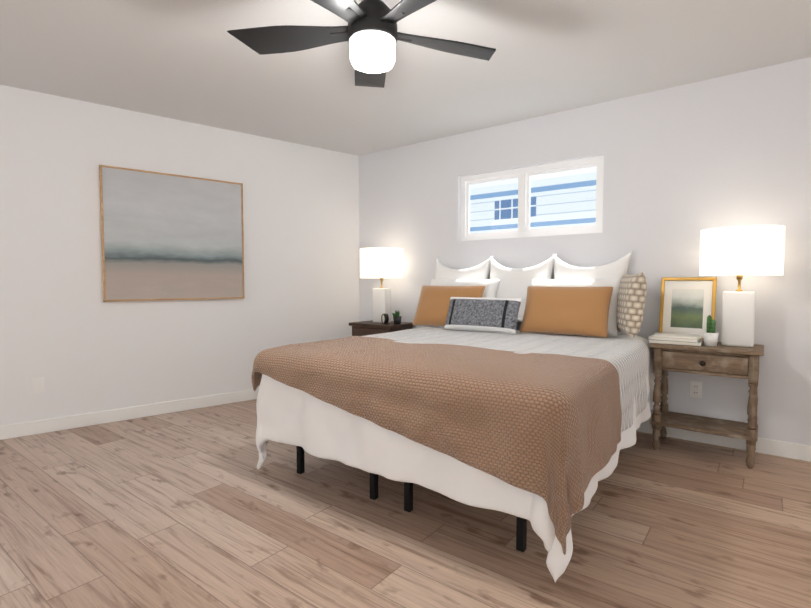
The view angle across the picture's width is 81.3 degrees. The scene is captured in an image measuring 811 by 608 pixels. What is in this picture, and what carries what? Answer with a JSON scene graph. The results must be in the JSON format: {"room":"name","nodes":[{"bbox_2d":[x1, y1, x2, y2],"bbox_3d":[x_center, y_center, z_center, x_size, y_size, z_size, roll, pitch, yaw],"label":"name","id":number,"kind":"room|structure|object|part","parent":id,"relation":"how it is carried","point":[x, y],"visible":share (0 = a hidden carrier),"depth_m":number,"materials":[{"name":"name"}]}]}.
{"room":"bedroom","nodes":[
{"label":"bedroom","id":0,"kind":"room"},
{"bbox_2d":[0,85,359,425],"bbox_3d":[-2.804,-0.286,3.442,6.084,2.490,0.136,-2,4,-39],"label":"wall","id":1,"kind":"structure","parent":0,"point":[73,339],"depth_m":3.87,"materials":[{"name":"white paint"}]},
{"bbox_2d":[32,377,43,393],"bbox_3d":[-2.707,0.598,3.482,0.072,0.115,0.011,-2,4,-39],"label":"electrical outlet","id":2,"kind":"object","parent":1,"relation":"attached to","point":[38,385],"visible":1,"depth_m":3.48,"materials":[{"name":"white plastic"}]},
{"bbox_2d":[0,388,258,439],"bbox_3d":[-2.742,0.909,3.454,5.763,0.100,0.014,-2,4,-39],"label":"baseboard","id":3,"kind":"structure","parent":1,"relation":"attached to","point":[55,424],"depth_m":3.80,"materials":[{"name":"white wood"}]},
{"bbox_2d":[99,165,244,301],"bbox_3d":[-1.935,-0.562,4.023,1.106,1.055,0.045,-2,4,-39],"label":"wall art","id":4,"kind":"object","parent":1,"relation":"attached to","point":[165,236],"visible":0.88,"depth_m":3.96,"materials":[{"name":"fabric"}]},
{"bbox_2d":[0,399,810,607],"bbox_3d":[-0.492,1.092,1.742,7.318,0.100,5.880,2,3,37],"label":"floor","id":5,"kind":"structure","parent":0,"point":[194,508],"depth_m":2.12,"materials":[{"name":"brown wood"}]},
{"bbox_2d":[349,320,415,335],"bbox_3d":[-0.241,0.542,4.744,0.550,0.710,0.426,2,3,37],"label":"nightstand","id":6,"kind":"object","parent":5,"relation":"on","point":[364,328],"visible":0.29,"depth_m":4.61,"materials":[{"name":"brown wood"}]},
{"bbox_3d":[-0.347,0.304,4.594,0.450,0.120,0.015,2,3,37],"label":"drawer","id":7,"kind":"part","parent":6,"relation":"part of","materials":[{"name":"brown wood"}]},
{"bbox_2d":[360,247,402,322],"bbox_3d":[-0.239,-0.182,4.737,0.430,0.735,0.430,2,3,37],"label":"lamp","id":8,"kind":"object","parent":6,"relation":"on","point":[380,263],"visible":0.92,"depth_m":4.57,"materials":[{"name":"white ceramic"}]},
{"bbox_3d":[-0.239,-0.404,4.726,0.430,0.290,0.430,2,3,37],"label":"lamp shade","id":9,"kind":"part","parent":8,"relation":"part of","materials":[{"name":"fabric"}]},
{"bbox_2d":[381,313,388,323],"bbox_3d":[-0.198,0.143,4.576,0.042,0.102,0.100,-1,3,-25],"label":"clock","id":10,"kind":"object","parent":6,"relation":"on","point":[384,318],"visible":1,"depth_m":4.55,"materials":[{"name":"black"}]},
{"bbox_2d":[392,310,401,323],"bbox_3d":[-0.084,0.124,4.563,0.089,0.140,0.095,2,3,37],"label":"plant","id":11,"kind":"object","parent":6,"relation":"on","point":[396,318],"visible":1,"depth_m":4.54,"materials":[{"name":"green plant"}]},
{"bbox_3d":[-0.079,0.157,4.568,0.084,0.075,0.084,2,3,37],"label":"pot","id":12,"kind":"part","parent":11,"relation":"part of","materials":[{"name":"black ceramic"}]},
{"bbox_2d":[252,251,659,582],"bbox_3d":[0.444,0.305,3.049,1.942,1.346,2.247,2,3,36],"label":"bed","id":13,"kind":"object","parent":5,"relation":"on","point":[536,420],"visible":1,"depth_m":2.22,"materials":[{"name":"brown fabric"}]},
{"bbox_3d":[0.515,0.799,3.112,1.480,0.353,2.000,2,3,36],"label":"frame","id":14,"kind":"part","parent":13,"relation":"part of","materials":[{"name":"black metal"}]},
{"bbox_2d":[252,336,621,554],"bbox_3d":[0.070,0.551,2.465,1.858,0.594,0.852,2,3,36],"label":"throw","id":15,"kind":"object","parent":13,"relation":"on","point":[531,436],"depth_m":1.99,"materials":[{"name":"brown fabric"}]},
{"bbox_2d":[650,341,763,468],"bbox_3d":[1.957,0.619,3.093,0.600,0.715,0.387,2,3,37],"label":"nightstand","id":16,"kind":"object","parent":5,"relation":"on","point":[719,359],"visible":1,"depth_m":2.98,"materials":[{"name":"brown wood"}]},
{"bbox_2d":[648,332,702,345],"bbox_3d":[1.793,0.231,3.140,0.312,0.053,0.239,2,3,37],"label":"books","id":17,"kind":"object","parent":16,"relation":"on","point":[679,339],"visible":1,"depth_m":3.07,"materials":[{"name":"grey paper"}]},
{"bbox_2d":[659,277,716,340],"bbox_3d":[1.942,0.030,3.260,0.330,0.427,0.086,2,3,37],"label":"picture frame","id":18,"kind":"object","parent":16,"relation":"on","point":[687,305],"visible":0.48,"depth_m":3.26,"materials":[{"name":"gold metal"}]},
{"bbox_3d":[1.867,0.368,2.963,0.458,0.106,0.020,2,3,37],"label":"drawer","id":19,"kind":"part","parent":16,"relation":"part of","materials":[{"name":"brown wood"}]},
{"bbox_2d":[703,315,718,346],"bbox_3d":[1.931,0.167,2.988,0.084,0.195,0.084,2,3,37],"label":"cactus","id":20,"kind":"object","parent":16,"relation":"on","point":[710,335],"visible":1,"depth_m":2.97,"materials":[{"name":"white ceramic"}]},
{"bbox_3d":[1.926,0.132,2.996,0.029,0.125,0.029,2,3,37],"label":"stem","id":21,"kind":"part","parent":20,"relation":"part of","materials":[{"name":"green plant"}]},
{"bbox_3d":[1.937,0.145,2.975,0.027,0.100,0.027,2,3,37],"label":"stem","id":22,"kind":"part","parent":20,"relation":"part of","materials":[{"name":"green plant"}]},
{"bbox_2d":[703,332,718,346],"bbox_3d":[1.931,0.222,2.991,0.084,0.085,0.084,2,3,37],"label":"pot","id":23,"kind":"object","parent":16,"relation":"on","point":[710,338],"depth_m":2.96,"materials":[{"name":"white ceramic"}]},
{"bbox_2d":[699,225,784,346],"bbox_3d":[2.102,-0.102,2.977,0.430,0.735,0.430,2,3,37],"label":"lamp","id":24,"kind":"object","parent":16,"relation":"on","point":[741,251],"visible":0.98,"depth_m":2.85,"materials":[{"name":"white ceramic"}]},
{"bbox_3d":[2.102,-0.325,2.966,0.430,0.290,0.430,2,3,37],"label":"lamp shade","id":25,"kind":"part","parent":24,"relation":"part of","materials":[{"name":"fabric"}]},
{"bbox_2d":[0,0,810,155],"bbox_3d":[-0.492,-1.495,1.618,7.318,0.100,5.880,2,3,37],"label":"ceiling","id":26,"kind":"structure","parent":0,"point":[193,61],"depth_m":2.93,"materials":[{"name":"white paint"}]},
{"bbox_2d":[227,0,495,87],"bbox_3d":[-0.115,-1.249,2.017,1.223,0.429,1.252,2,3,37],"label":"fan","id":27,"kind":"object","parent":26,"relation":"hanging from","point":[370,34],"visible":1,"depth_m":2.06,"materials":[{"name":"black metal"}]},
{"bbox_3d":[-0.511,-1.205,2.139,0.554,0.045,0.165,1,3,12],"label":"blade","id":28,"kind":"part","parent":27,"relation":"part of","materials":[{"name":"grey"}]},
{"bbox_3d":[-0.334,-1.185,1.733,0.165,0.045,0.554,2,3,30],"label":"blade","id":29,"kind":"part","parent":27,"relation":"part of","materials":[{"name":"grey"}]},
{"bbox_3d":[-0.180,-1.219,2.433,0.165,0.045,0.554,0,3,-6],"label":"blade","id":30,"kind":"part","parent":27,"relation":"part of","materials":[{"name":"grey"}]},
{"bbox_3d":[0.107,-1.187,1.777,0.165,0.045,0.554,-2,4,-42],"label":"blade","id":31,"kind":"part","parent":27,"relation":"part of","materials":[{"name":"grey"}]},
{"bbox_3d":[0.202,-1.208,2.209,0.554,0.045,0.165,-1,3,-24],"label":"blade","id":32,"kind":"part","parent":27,"relation":"part of","materials":[{"name":"grey"}]},
{"bbox_2d":[359,57,810,445],"bbox_3d":[1.790,-0.291,3.546,5.957,2.490,0.140,2,3,37],"label":"wall","id":33,"kind":"structure","parent":0,"point":[685,165],"depth_m":3.37,"materials":[{"name":"white paint"}]},
{"bbox_2d":[460,155,603,240],"bbox_3d":[1.054,-0.873,4.088,1.292,0.600,0.076,2,3,37],"label":"window","id":34,"kind":"structure","parent":33,"relation":"in","point":[523,175],"depth_m":4.07,"materials":[{"name":"white plastic"}]},
{"bbox_2d":[690,381,701,398],"bbox_3d":[2.033,0.601,3.308,0.072,0.115,0.011,2,3,37],"label":"electrical outlet","id":35,"kind":"object","parent":33,"relation":"attached to","point":[695,389],"visible":1,"depth_m":3.31,"materials":[{"name":"white plastic"}]},
{"bbox_2d":[636,420,810,461],"bbox_3d":[1.744,0.905,3.542,5.677,0.100,0.014,2,3,37],"label":"baseboard","id":36,"kind":"structure","parent":33,"relation":"attached to","point":[784,449],"depth_m":3.15,"materials":[{"name":"white wood"}]},
{"label":"outside","id":37,"kind":"structure","parent":0,"visible":0},
{"bbox_2d":[470,167,596,232],"bbox_3d":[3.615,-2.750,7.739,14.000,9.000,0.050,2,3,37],"label":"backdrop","id":38,"kind":"structure","parent":37,"point":[541,197],"depth_m":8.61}
]}

